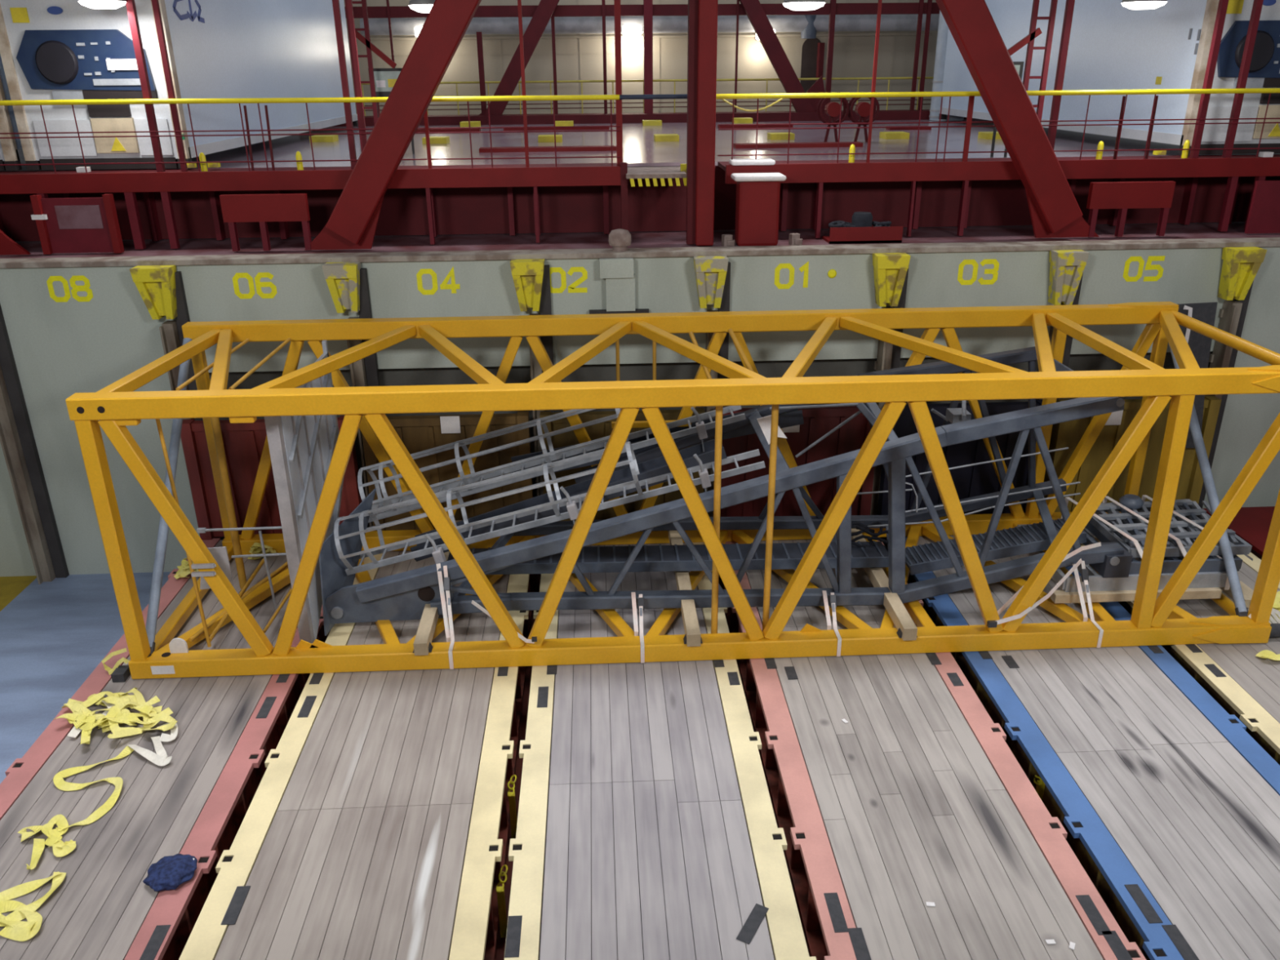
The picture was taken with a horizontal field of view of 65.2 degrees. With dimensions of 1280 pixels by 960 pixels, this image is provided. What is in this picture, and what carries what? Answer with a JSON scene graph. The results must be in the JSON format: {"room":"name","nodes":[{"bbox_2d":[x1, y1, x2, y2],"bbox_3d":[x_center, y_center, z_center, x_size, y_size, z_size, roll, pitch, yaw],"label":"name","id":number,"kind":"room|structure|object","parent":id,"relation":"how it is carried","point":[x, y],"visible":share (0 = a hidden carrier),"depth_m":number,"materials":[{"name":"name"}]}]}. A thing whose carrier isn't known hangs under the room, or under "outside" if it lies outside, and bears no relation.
{"room":"cargo ship hold","nodes":[
{"label":"cargo ship hold","id":0,"kind":"room"},
{"bbox_2d":[78,0,126,8],"bbox_3d":[-7.374,-7.044,13.510,0.600,1.233,0.600,-1,22,-2],"label":"ceiling lamp","id":1,"kind":"object","parent":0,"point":[94,4],"visible":1,"depth_m":13.56,"materials":[{"name":"white"}]},
{"bbox_2d":[0,544,1262,959],"bbox_3d":[0.716,3.992,9.802,30.000,0.150,19.000,-1,22,-2],"label":"floor","id":2,"kind":"structure","parent":0,"point":[54,634],"depth_m":13.84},
{"bbox_2d":[0,415,362,959],"bbox_3d":[-5.162,2.608,9.451,2.530,2.540,12.350,-1,22,-2],"label":"rack","id":3,"kind":"object","parent":2,"relation":"on","point":[196,804],"visible":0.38,"depth_m":10.04,"materials":[{"name":"paint"}]},
{"bbox_2d":[0,871,66,941],"bbox_3d":[-5.201,3.619,8.463,0.553,0.057,0.766,-10,24,-21],"label":"sling","id":4,"kind":"object","parent":3,"relation":"on","point":[17,930],"visible":1,"depth_m":8.44,"materials":[{"name":"fabric"}]},
{"bbox_2d":[17,687,177,870],"bbox_3d":[-5.436,2.855,10.188,1.287,0.160,2.835,-7,23,-16],"label":"sling","id":5,"kind":"object","parent":3,"relation":"on","point":[84,720],"visible":1,"depth_m":10.60,"materials":[{"name":"fabric"}]},
{"bbox_2d":[101,648,128,675],"bbox_3d":[-6.168,2.165,11.762,0.354,0.396,0.085,-1,22,-2],"label":"webbing end","id":6,"kind":"object","parent":3,"relation":"on","point":[125,660],"visible":0.84,"depth_m":11.73,"materials":[{"name":"fabric"}]},
{"bbox_2d":[111,665,130,682],"bbox_3d":[-6.071,2.267,11.713,0.140,0.100,0.200,-1,22,-2],"label":"wedge","id":7,"kind":"object","parent":3,"relation":"on","point":[121,673],"visible":0.86,"depth_m":11.65,"materials":[{"name":"black rubber"}]},
{"bbox_2d":[142,853,197,891],"bbox_3d":[-4.126,3.434,8.791,0.439,0.134,0.452,-1,22,-2],"label":"bundle","id":8,"kind":"object","parent":3,"relation":"on","point":[170,872],"visible":1,"depth_m":8.73,"materials":[{"name":"blue fabric"}]},
{"bbox_2d":[173,557,199,579],"bbox_3d":[-6.291,1.192,14.134,0.480,0.213,0.604,-1,22,-2],"label":"sling","id":9,"kind":"object","parent":3,"relation":"on","point":[184,570],"visible":0.48,"depth_m":13.98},
{"bbox_2d":[196,526,286,608],"bbox_3d":[-4.944,1.132,12.778,1.201,1.166,0.050,-1,22,-2],"label":"rail","id":10,"kind":"object","parent":3,"relation":"on","point":[203,530],"visible":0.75,"depth_m":12.67,"materials":[{"name":"metal"}]},
{"bbox_2d":[247,542,276,559],"bbox_3d":[-5.483,0.990,14.619,0.476,0.224,0.560,-1,22,-2],"label":"sling","id":11,"kind":"object","parent":3,"relation":"on","point":[255,549],"visible":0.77,"depth_m":14.49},
{"bbox_2d":[263,340,376,644],"bbox_3d":[-3.809,0.109,12.671,0.712,3.280,2.239,0,22,1],"label":"steel column","id":12,"kind":"structure","parent":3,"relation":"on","point":[302,447],"depth_m":12.29,"materials":[{"name":"metal"}]},
{"bbox_2d":[357,405,746,522],"bbox_3d":[-1.174,-0.311,13.304,5.098,1.600,0.732,-1,22,-2],"label":"ladder","id":13,"kind":"object","parent":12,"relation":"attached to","point":[400,496],"visible":0.73,"depth_m":13.19,"materials":[{"name":"metal"}]},
{"bbox_2d":[690,406,707,451],"bbox_3d":[0.756,-0.661,12.867,0.221,0.613,0.140,-1,22,-2],"label":"clamp","id":14,"kind":"object","parent":13,"relation":"attached to","point":[700,426],"visible":1,"depth_m":12.81,"materials":[{"name":"metal"}]},
{"bbox_2d":[178,411,536,959],"bbox_3d":[-2.565,2.537,9.552,2.530,2.550,12.350,-1,22,-2],"label":"rack","id":15,"kind":"object","parent":2,"relation":"on","point":[375,826],"visible":0.66,"depth_m":9.69,"materials":[{"name":"paint"}]},
{"bbox_2d":[496,864,507,937],"bbox_3d":[-1.248,3.861,9.190,0.085,0.593,0.312,1,22,4],"label":"shackle","id":16,"kind":"object","parent":2,"relation":"on","point":[500,890],"visible":1,"depth_m":9.06,"materials":[{"name":"yellow paint"}]},
{"bbox_2d":[507,774,517,838],"bbox_3d":[-1.311,3.381,10.367,0.092,0.585,0.310,-1,22,-2],"label":"shackle","id":17,"kind":"object","parent":2,"relation":"on","point":[511,795],"visible":1,"depth_m":10.23,"materials":[{"name":"yellow paint"}]},
{"bbox_2d":[503,407,816,959],"bbox_3d":[0.032,2.474,9.656,2.530,2.540,12.350,-1,22,-2],"label":"rack","id":18,"kind":"object","parent":2,"relation":"on","point":[647,829],"visible":0.59,"depth_m":9.57,"materials":[{"name":"paint"}]},
{"bbox_2d":[712,405,1146,959],"bbox_3d":[2.629,2.407,9.759,2.530,2.540,12.350,-1,22,-2],"label":"rack","id":19,"kind":"object","parent":2,"relation":"on","point":[886,812],"visible":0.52,"depth_m":9.63,"materials":[{"name":"paint"}]},
{"bbox_2d":[877,400,1279,959],"bbox_3d":[5.226,2.340,9.862,2.530,2.540,12.350,-1,22,-2],"label":"rack","id":20,"kind":"object","parent":2,"relation":"on","point":[1163,797],"visible":0.54,"depth_m":10.07,"materials":[{"name":"paint"}]},
{"bbox_2d":[1044,395,1279,764],"bbox_3d":[7.824,2.273,9.964,2.530,2.540,12.350,-1,22,-2],"label":"rack","id":21,"kind":"object","parent":2,"relation":"on","point":[1246,685],"visible":0.19,"depth_m":13.10,"materials":[{"name":"paint"}]},
{"bbox_2d":[65,301,1279,679],"bbox_3d":[0.765,-0.080,12.880,13.590,3.470,3.490,-1,22,-2],"label":"crane section","id":22,"kind":"object","parent":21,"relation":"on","point":[115,406],"visible":0.93,"depth_m":11.75,"materials":[{"name":"yellow paint"}]},
{"bbox_2d":[145,337,192,653],"bbox_3d":[-5.885,0.094,12.507,0.144,3.130,2.909,-1,22,-2],"label":"diagonal strut","id":23,"kind":"object","parent":22,"relation":"attached to","point":[163,528],"visible":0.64,"depth_m":12.22,"materials":[{"name":"grey metal"}]},
{"bbox_2d":[191,546,234,589],"bbox_3d":[-4.959,1.112,11.471,0.422,0.553,0.478,-1,22,-2],"label":"plate","id":24,"kind":"object","parent":22,"relation":"attached to","point":[220,554],"visible":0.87,"depth_m":11.61,"materials":[{"name":"metal"}]},
{"bbox_2d":[412,520,462,655],"bbox_3d":[-2.631,1.319,13.224,0.220,0.160,3.434,-1,22,-2],"label":"bearer","id":25,"kind":"object","parent":22,"relation":"on","point":[422,644],"visible":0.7,"depth_m":11.91,"materials":[{"name":"beige wood"}]},
{"bbox_2d":[435,563,454,669],"bbox_3d":[-2.297,1.620,12.025,0.143,0.972,0.884,-7,23,-14],"label":"strap","id":26,"kind":"object","parent":22,"relation":"attached to","point":[445,585],"visible":0.97,"depth_m":12.05,"materials":[{"name":"fabric"}]},
{"bbox_2d":[333,441,765,575],"bbox_3d":[-1.138,0.308,12.587,5.353,1.601,0.732,-1,22,-2],"label":"ladder","id":27,"kind":"object","parent":22,"relation":"in","point":[555,505],"visible":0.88,"depth_m":12.45,"materials":[{"name":"metal"}]},
{"bbox_2d":[410,439,727,561],"bbox_3d":[-0.937,0.254,12.996,4.108,1.482,0.390,-1,22,-2],"label":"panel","id":28,"kind":"object","parent":27,"relation":"attached to","point":[657,466],"visible":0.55,"depth_m":12.98,"materials":[{"name":"metal"}]},
{"bbox_2d":[631,591,644,662],"bbox_3d":[-0.013,1.781,12.195,0.148,0.506,0.853,-1,22,-2],"label":"strap","id":29,"kind":"object","parent":22,"relation":"attached to","point":[640,600],"visible":0.94,"depth_m":12.20,"materials":[{"name":"fabric"}]},
{"bbox_2d":[510,408,804,473],"bbox_3d":[0.212,-0.542,13.809,4.026,0.918,0.390,-1,22,-2],"label":"panel","id":30,"kind":"object","parent":22,"relation":"in","point":[794,417],"visible":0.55,"depth_m":13.64,"materials":[{"name":"metal"}]},
{"bbox_2d":[667,530,702,646],"bbox_3d":[0.554,1.228,13.373,0.220,0.160,3.484,-1,22,-2],"label":"bearer","id":31,"kind":"object","parent":22,"relation":"on","point":[692,637],"visible":0.63,"depth_m":12.30,"materials":[{"name":"beige wood"}]},
{"bbox_2d":[324,346,1124,623],"bbox_3d":[1.025,0.012,12.931,10.043,2.902,1.900,-1,22,-2],"label":"frame","id":32,"kind":"object","parent":22,"relation":"in","point":[403,596],"visible":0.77,"depth_m":12.52,"materials":[{"name":"metal"}]},
{"bbox_2d":[424,533,446,564],"bbox_3d":[-2.525,0.929,12.383,0.221,0.613,0.140,-1,22,-2],"label":"clamp","id":33,"kind":"object","parent":32,"relation":"attached to","point":[437,553],"visible":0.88,"depth_m":12.32,"materials":[{"name":"metal"}]},
{"bbox_2d":[560,486,578,524],"bbox_3d":[-0.859,0.349,12.228,0.221,0.613,0.140,-1,22,-2],"label":"clamp","id":34,"kind":"object","parent":32,"relation":"attached to","point":[571,507],"visible":0.86,"depth_m":12.17,"materials":[{"name":"metal"}]},
{"bbox_2d":[693,453,711,492],"bbox_3d":[0.751,-0.042,12.147,0.221,0.613,0.140,-1,22,-2],"label":"clamp","id":35,"kind":"object","parent":32,"relation":"attached to","point":[703,473],"visible":0.97,"depth_m":12.08,"materials":[{"name":"metal"}]},
{"bbox_2d":[756,414,786,444],"bbox_3d":[1.593,-0.604,12.070,0.380,0.378,0.008,-1,22,-2],"label":"paper tag","id":36,"kind":"object","parent":32,"relation":"attached to","point":[765,423],"visible":0.71,"depth_m":12.05,"materials":[{"name":"paper"}]},
{"bbox_2d":[851,521,888,551],"bbox_3d":[3.169,0.839,13.699,0.712,0.580,0.516,4,23,11],"label":"cable tangle","id":37,"kind":"object","parent":32,"relation":"on","point":[863,528],"visible":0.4,"depth_m":13.61,"materials":[{"name":"rubber"}]},
{"bbox_2d":[822,590,841,656],"bbox_3d":[2.361,1.741,12.295,0.154,0.461,0.850,0,22,2],"label":"strap","id":38,"kind":"object","parent":22,"relation":"attached to","point":[833,601],"visible":0.95,"depth_m":12.29,"materials":[{"name":"fabric"}]},
{"bbox_2d":[851,528,917,640],"bbox_3d":[3.126,1.203,13.373,0.220,0.160,3.304,-1,22,-2],"label":"bearer","id":39,"kind":"object","parent":22,"relation":"on","point":[907,629],"visible":0.64,"depth_m":12.37,"materials":[{"name":"beige wood"}]},
{"bbox_2d":[986,542,1101,627],"bbox_3d":[4.859,1.270,12.223,1.833,0.765,0.417,-15,27,-32],"label":"strap","id":40,"kind":"object","parent":22,"relation":"attached to","point":[990,624],"visible":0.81,"depth_m":12.21,"materials":[{"name":"fabric"}]},
{"bbox_2d":[1072,560,1103,648],"bbox_3d":[5.524,1.512,12.362,0.154,0.778,0.853,-1,22,-2],"label":"strap","id":41,"kind":"object","parent":22,"relation":"attached to","point":[1084,572],"visible":0.94,"depth_m":12.38,"materials":[{"name":"fabric"}]},
{"bbox_2d":[1049,587,1222,603],"bbox_3d":[6.316,1.456,12.741,2.150,0.120,0.140,-1,22,-2],"label":"bearer","id":42,"kind":"object","parent":22,"relation":"on","point":[1058,596],"visible":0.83,"depth_m":12.67,"materials":[{"name":"wood"}]},
{"bbox_2d":[1017,524,1227,591],"bbox_3d":[6.427,0.997,13.429,2.210,0.200,1.600,-1,22,-2],"label":"platform","id":43,"kind":"object","parent":42,"relation":"on","point":[1096,582],"visible":0.3,"depth_m":12.70,"materials":[{"name":"metal"}]},
{"bbox_2d":[1060,497,1142,559],"bbox_3d":[6.149,0.828,13.353,0.115,0.636,1.702,-6,23,-13],"label":"strap","id":44,"kind":"object","parent":43,"relation":"attached to","point":[1137,545],"visible":0.37,"depth_m":12.98,"materials":[{"name":"fabric"}]},
{"bbox_2d":[1102,496,1187,588],"bbox_3d":[6.698,0.814,13.374,0.115,0.636,1.702,-6,23,-13],"label":"strap","id":45,"kind":"object","parent":43,"relation":"attached to","point":[1183,550],"visible":0.35,"depth_m":13.28,"materials":[{"name":"fabric"}]},
{"bbox_2d":[1081,520,1242,577],"bbox_3d":[6.718,0.783,13.287,1.830,0.300,1.525,-1,22,-2],"label":"platform","id":46,"kind":"object","parent":43,"relation":"on","point":[1127,566],"visible":0.34,"depth_m":12.68,"materials":[{"name":"metal"}]},
{"bbox_2d":[1088,493,1253,560],"bbox_3d":[7.055,0.643,13.396,1.780,0.490,1.450,-1,22,-2],"label":"metal grating","id":47,"kind":"object","parent":46,"relation":"on","point":[1126,521],"visible":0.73,"depth_m":13.26,"materials":[{"name":"metal"}]},
{"bbox_2d":[1142,494,1230,590],"bbox_3d":[7.247,0.800,13.396,0.115,0.636,1.702,-6,23,-13],"label":"strap","id":48,"kind":"object","parent":43,"relation":"attached to","point":[1227,586],"visible":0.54,"depth_m":13.22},
{"bbox_2d":[1168,342,1248,616],"bbox_3d":[7.392,-0.142,13.073,0.131,2.900,2.912,-1,22,-1],"label":"diagonal strut","id":49,"kind":"object","parent":22,"relation":"on","point":[1241,610],"visible":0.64,"depth_m":12.86,"materials":[{"name":"grey metal"}]},
{"bbox_2d":[1221,581,1253,608],"bbox_3d":[7.951,1.509,13.202,0.250,0.120,0.500,-1,22,-2],"label":"block","id":50,"kind":"object","parent":21,"relation":"on","point":[1247,592],"visible":0.29,"depth_m":13.17,"materials":[{"name":"wood"}]},
{"bbox_2d":[1203,506,1275,555],"bbox_3d":[10.472,2.788,10.282,2.510,0.060,12.300,-1,22,-2],"label":"panel","id":51,"kind":"object","parent":2,"relation":"on","point":[1251,524],"visible":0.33,"depth_m":15.31,"materials":[{"name":"paint"}]},
{"bbox_2d":[0,237,1279,584],"bbox_3d":[0.869,-1.030,15.325,29.000,4.920,0.690,-1,22,-2],"label":"wall","id":52,"kind":"structure","parent":0,"point":[69,326],"depth_m":14.68,"materials":[{"name":"grey paint"}]},
{"bbox_2d":[0,222,1279,258],"bbox_3d":[0.783,-3.756,15.718,29.000,0.100,2.580,-1,22,-2],"label":"steel beam","id":53,"kind":"structure","parent":52,"relation":"attached to","point":[598,240],"depth_m":15.49,"materials":[{"name":"metal"}]},
{"bbox_2d":[608,228,631,251],"bbox_3d":[-0.287,-3.450,14.372,0.330,0.300,0.325,-1,22,-2],"label":"air vent","id":54,"kind":"object","parent":53,"relation":"on","point":[620,239],"visible":1,"depth_m":14.26,"materials":[{"name":"metal"}]},
{"bbox_2d":[0,0,1279,254],"bbox_3d":[0.752,-6.144,14.938,29.000,4.930,2.200,-1,22,-2],"label":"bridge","id":55,"kind":"object","parent":53,"relation":"on","point":[344,207],"visible":1,"depth_m":15.07,"materials":[{"name":"red paint"}]},
{"bbox_2d":[125,0,165,172],"bbox_3d":[-7.078,-6.306,14.029,0.090,3.800,0.090,-1,22,-2],"label":"post","id":56,"kind":"object","parent":55,"relation":"attached to","point":[131,6],"visible":1,"depth_m":14.25,"materials":[{"name":"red metal"}]},
{"bbox_2d":[151,0,187,171],"bbox_3d":[-6.733,-6.311,14.034,0.070,3.800,0.070,-1,22,-2],"label":"post","id":57,"kind":"object","parent":55,"relation":"attached to","point":[155,4],"visible":1,"depth_m":14.26,"materials":[{"name":"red metal"}]},
{"bbox_2d":[332,0,356,168],"bbox_3d":[-4.257,-6.376,14.136,0.080,3.800,0.080,-1,22,-2],"label":"post","id":58,"kind":"object","parent":55,"relation":"attached to","point":[335,3],"visible":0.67,"depth_m":14.35,"materials":[{"name":"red metal"}]},
{"bbox_2d":[346,0,367,148],"bbox_3d":[-4.064,-6.378,14.134,0.060,3.800,0.060,-1,22,-2],"label":"post","id":59,"kind":"object","parent":55,"relation":"attached to","point":[349,3],"visible":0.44,"depth_m":14.30,"materials":[{"name":"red metal"}]},
{"bbox_2d":[408,0,435,13],"bbox_3d":[-2.921,-7.123,13.701,0.600,1.311,0.600,-1,22,-2],"label":"ceiling lamp","id":60,"kind":"object","parent":55,"relation":"hanging from","point":[420,6],"visible":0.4,"depth_m":13.69,"materials":[{"name":"white"}]},
{"bbox_2d":[408,4,433,13],"bbox_3d":[-2.916,-6.559,13.933,0.600,0.090,0.600,-1,22,-2],"label":"diffuser","id":61,"kind":"object","parent":60,"relation":"attached to","point":[423,8],"depth_m":13.72,"materials":[{"name":"white"}]},
{"bbox_2d":[517,0,528,151],"bbox_3d":[-1.696,-6.437,14.224,0.050,3.800,0.050,-1,22,-2],"label":"post","id":62,"kind":"object","parent":55,"relation":"attached to","point":[519,2],"visible":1,"depth_m":14.30,"materials":[{"name":"metal"}]},
{"bbox_2d":[613,0,622,165],"bbox_3d":[-0.319,-6.480,14.296,0.090,3.800,0.090,-1,22,-2],"label":"post","id":63,"kind":"object","parent":55,"relation":"attached to","point":[616,2],"visible":0.89,"depth_m":14.52,"materials":[{"name":"metal"}]},
{"bbox_2d":[0,88,1279,173],"bbox_3d":[0.782,-5.189,14.808,29.000,1.005,0.101,-1,22,-2],"label":"guard rail","id":64,"kind":"object","parent":55,"relation":"attached to","point":[971,95],"visible":0.91,"depth_m":14.67,"materials":[{"name":"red metal"}]},
{"bbox_2d":[782,0,825,10],"bbox_3d":[2.311,-7.257,13.908,0.600,1.314,0.600,-1,22,-2],"label":"ceiling lamp","id":65,"kind":"object","parent":55,"relation":"hanging from","point":[794,5],"visible":1,"depth_m":13.95,"materials":[{"name":"white"}]},
{"bbox_2d":[871,0,882,92],"bbox_3d":[3.433,-7.012,14.241,0.045,2.840,0.045,-1,22,-2],"label":"post","id":66,"kind":"object","parent":55,"relation":"attached to","point":[879,4],"visible":1,"depth_m":14.51,"materials":[{"name":"metal"}]},
{"bbox_2d":[1007,0,1057,120],"bbox_3d":[5.933,-6.929,15.308,0.794,3.850,0.070,-1,22,-2],"label":"ladder frame","id":67,"kind":"object","parent":55,"relation":"on","point":[1034,33],"visible":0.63,"depth_m":15.39,"materials":[{"name":"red metal"}]},
{"bbox_2d":[1047,0,1075,150],"bbox_3d":[6.220,-6.649,14.555,0.090,3.800,0.090,-1,22,-2],"label":"post","id":68,"kind":"object","parent":55,"relation":"attached to","point":[1069,6],"visible":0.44,"depth_m":14.75,"materials":[{"name":"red metal"}]},
{"bbox_2d":[1121,0,1167,9],"bbox_3d":[7.213,-7.374,14.106,0.600,1.334,0.600,-1,22,-2],"label":"ceiling lamp","id":69,"kind":"object","parent":55,"relation":"hanging from","point":[1131,4],"visible":1,"depth_m":14.17,"materials":[{"name":"white"}]},
{"bbox_2d":[1189,0,1228,158],"bbox_3d":[8.490,-6.707,14.645,0.090,3.800,0.090,-1,22,-2],"label":"post","id":70,"kind":"object","parent":55,"relation":"attached to","point":[1223,4],"visible":1,"depth_m":14.89,"materials":[{"name":"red metal"}]},
{"bbox_2d":[1222,0,1263,157],"bbox_3d":[9.007,-6.721,14.665,0.090,3.800,0.090,-1,22,-2],"label":"post","id":71,"kind":"object","parent":55,"relation":"attached to","point":[1257,4],"visible":1,"depth_m":14.90,"materials":[{"name":"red metal"}]},
{"bbox_2d":[728,158,786,246],"bbox_3d":[1.724,-4.149,14.959,0.760,1.190,0.870,-1,22,-2],"label":"vent housing","id":72,"kind":"object","parent":53,"relation":"on","point":[757,194],"visible":0.98,"depth_m":14.68,"materials":[{"name":"red paint"}]},
{"bbox_2d":[822,211,902,244],"bbox_3d":[3.382,-3.845,15.206,1.100,0.410,0.500,-1,22,-2],"label":"tray","id":73,"kind":"object","parent":53,"relation":"on","point":[860,230],"visible":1,"depth_m":15.03,"materials":[{"name":"red paint"}]},
{"bbox_2d":[0,109,1279,171],"bbox_3d":[0.407,-7.794,22.578,29.000,0.400,13.600,-1,22,-2],"label":"floor","id":74,"kind":"structure","parent":0,"point":[655,139],"depth_m":20.71,"materials":[{"name":"paint"}]},
{"bbox_2d":[0,53,24,170],"bbox_3d":[-11.062,-8.422,20.298,2.440,3.040,12.270,-1,22,-2],"label":"container","id":75,"kind":"object","parent":74,"relation":"on","point":[11,149],"visible":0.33,"depth_m":15.21,"materials":[{"name":"white metal"}]},
{"bbox_2d":[0,0,358,170],"bbox_3d":[-8.463,-8.489,20.401,2.443,3.040,12.270,-1,22,-2],"label":"container","id":76,"kind":"object","parent":74,"relation":"on","point":[50,49],"visible":0.91,"depth_m":15.28,"materials":[{"name":"white metal"}]},
{"bbox_2d":[35,40,78,84],"bbox_3d":[-8.602,-6.160,14.760,0.600,0.600,0.090,-1,22,-2],"label":"fan grille","id":77,"kind":"object","parent":76,"relation":"attached to","point":[56,61],"depth_m":14.72,"materials":[{"name":"metal"}]},
{"bbox_2d":[82,88,158,99],"bbox_3d":[-7.796,-5.782,15.005,1.070,0.140,0.050,-1,22,-2],"label":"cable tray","id":78,"kind":"object","parent":76,"relation":"on","point":[87,94],"depth_m":14.98,"materials":[{"name":"metal"}]},
{"bbox_2d":[309,134,338,142],"bbox_3d":[-6.908,-7.462,21.876,0.500,0.130,0.500,-1,22,-2],"label":"socket","id":79,"kind":"object","parent":74,"relation":"attached to","point":[317,138],"depth_m":21.65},
{"bbox_2d":[344,0,396,151],"bbox_3d":[-4.615,-7.612,17.204,0.766,3.850,0.070,-1,22,-2],"label":"ladder frame","id":80,"kind":"object","parent":74,"relation":"on","point":[366,40],"visible":0.54,"depth_m":17.29,"materials":[{"name":"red metal"}]},
{"bbox_2d":[368,67,414,154],"bbox_3d":[-4.464,-6.684,18.157,0.762,1.464,0.080,-1,22,-2],"label":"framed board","id":81,"kind":"object","parent":74,"relation":"on","point":[385,79],"visible":0.37,"depth_m":17.92,"materials":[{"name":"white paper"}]},
{"bbox_2d":[422,136,449,144],"bbox_3d":[-4.290,-7.144,21.044,0.500,0.130,0.500,-1,22,-2],"label":"socket","id":82,"kind":"object","parent":74,"relation":"attached to","point":[433,140],"depth_m":20.82,"materials":[{"name":"plastic"}]},
{"bbox_2d":[537,134,562,142],"bbox_3d":[-1.898,-7.231,21.200,0.500,0.130,0.500,-1,22,-2],"label":"socket","id":83,"kind":"object","parent":74,"relation":"attached to","point":[541,138],"depth_m":20.97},
{"bbox_2d":[344,0,939,115],"bbox_3d":[0.501,-12.022,27.567,17.400,4.249,0.575,-1,22,-2],"label":"wall","id":84,"kind":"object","parent":74,"relation":"on","point":[757,13],"visible":0.72,"depth_m":27.47,"materials":[{"name":"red metal"}]},
{"bbox_2d":[360,76,933,115],"bbox_3d":[0.541,-10.950,28.538,17.100,0.886,0.060,-1,22,-2],"label":"guard rail","id":85,"kind":"object","parent":74,"relation":"on","point":[893,77],"visible":0.44,"depth_m":28.49,"materials":[{"name":"metal"}]},
{"bbox_2d":[653,133,679,142],"bbox_3d":[0.557,-7.216,21.109,0.500,0.130,0.500,-1,22,-2],"label":"socket","id":86,"kind":"object","parent":74,"relation":"attached to","point":[657,137],"depth_m":20.88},
{"bbox_2d":[767,132,795,140],"bbox_3d":[2.993,-7.304,21.266,0.500,0.130,0.500,-1,22,-2],"label":"socket","id":87,"kind":"object","parent":74,"relation":"attached to","point":[771,135],"depth_m":21.04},
{"bbox_2d":[817,97,848,142],"bbox_3d":[3.862,-7.261,20.075,0.600,0.933,0.310,-1,22,-2],"label":"hose reel","id":88,"kind":"object","parent":74,"relation":"on","point":[832,109],"visible":0.77,"depth_m":19.96,"materials":[{"name":"red paint"}]},
{"bbox_2d":[848,97,879,142],"bbox_3d":[4.473,-7.274,20.100,0.600,0.927,0.310,-1,22,-2],"label":"hose reel","id":89,"kind":"object","parent":74,"relation":"on","point":[862,109],"visible":0.69,"depth_m":19.97,"materials":[{"name":"red paint"}]},
{"bbox_2d":[879,131,909,139],"bbox_3d":[5.385,-7.292,21.182,0.500,0.130,0.500,-1,22,-2],"label":"socket","id":90,"kind":"object","parent":74,"relation":"attached to","point":[882,135],"depth_m":20.96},
{"bbox_2d":[928,9,964,120],"bbox_3d":[8.500,-12.028,26.978,0.950,4.370,0.950,-1,22,-2],"label":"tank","id":91,"kind":"object","parent":74,"relation":"on","point":[942,36],"visible":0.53,"depth_m":27.14,"materials":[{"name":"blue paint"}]},
{"bbox_2d":[977,131,1001,139],"bbox_3d":[7.401,-7.194,20.897,0.500,0.130,0.500,-1,22,-2],"label":"socket","id":92,"kind":"object","parent":74,"relation":"attached to","point":[981,135],"depth_m":20.71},
{"bbox_2d":[990,61,1023,157],"bbox_3d":[5.992,-6.080,16.445,0.429,1.471,0.072,-1,22,-2],"label":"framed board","id":93,"kind":"object","parent":74,"relation":"on","point":[1019,66],"visible":0.29,"depth_m":16.53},
{"bbox_2d":[938,0,1279,155],"bbox_3d":[9.646,-8.956,21.117,2.440,3.040,12.270,-1,22,-2],"label":"container","id":94,"kind":"object","parent":74,"relation":"on","point":[1113,46],"visible":0.71,"depth_m":16.96,"materials":[{"name":"white metal"}]},
{"bbox_2d":[1235,30,1274,72],"bbox_3d":[9.508,-6.627,15.476,0.600,0.600,0.090,-1,22,-2],"label":"fan grille","id":95,"kind":"object","parent":94,"relation":"attached to","point":[1263,55],"depth_m":15.44,"materials":[{"name":"metal"}]},
{"bbox_2d":[1262,77,1279,87],"bbox_3d":[10.314,-6.249,15.721,1.070,0.140,0.050,-1,22,-2],"label":"cable tray","id":96,"kind":"object","parent":94,"relation":"on","point":[1267,82],"depth_m":15.68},
{"bbox_2d":[343,0,937,115],"bbox_3d":[0.449,-14.255,29.976,22.000,7.400,0.220,-1,22,-2],"label":"wall","id":97,"kind":"structure","parent":0,"point":[576,59],"depth_m":30.57,"materials":[{"name":"beige paint"}]},
{"bbox_2d":[622,25,641,36],"bbox_3d":[-0.259,-13.239,29.499,0.550,0.280,1.410,-1,22,-2],"label":"wall lamp","id":98,"kind":"object","parent":97,"relation":"attached to","point":[628,30],"visible":1,"depth_m":28.85,"materials":[{"name":"beige"}]},
{"bbox_2d":[369,31,932,39],"bbox_3d":[0.370,-13.334,30.038,17.000,0.100,0.100,-1,22,-2],"label":"pipe","id":99,"kind":"object","parent":97,"relation":"attached to","point":[889,33],"visible":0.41,"depth_m":30.01,"materials":[{"name":"metal"}]},
{"bbox_2d":[800,37,824,93],"bbox_3d":[5.270,-12.455,30.668,0.620,2.060,0.340,-1,22,-2],"label":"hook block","id":100,"kind":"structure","parent":97,"relation":"in","point":[812,50],"depth_m":30.60,"materials":[{"name":"metal"}]},
{"bbox_2d":[1176,302,1217,448],"bbox_3d":[8.105,-1.516,14.835,0.879,2.246,0.054,-1,22,-2],"label":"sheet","id":101,"kind":"object","parent":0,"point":[1199,344],"visible":0.36,"depth_m":14.61,"materials":[{"name":"black metal"}]},
{"label":"outside","id":102,"kind":"structure","parent":0,"visible":0},
{"bbox_2d":[360,13,939,39],"bbox_3d":[0.391,-13.339,29.495,17.000,0.660,0.507,-1,22,-2],"label":"air duct","id":103,"kind":"object","parent":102,"point":[808,25],"visible":0.7,"depth_m":29.32,"materials":[{"name":"metal"}]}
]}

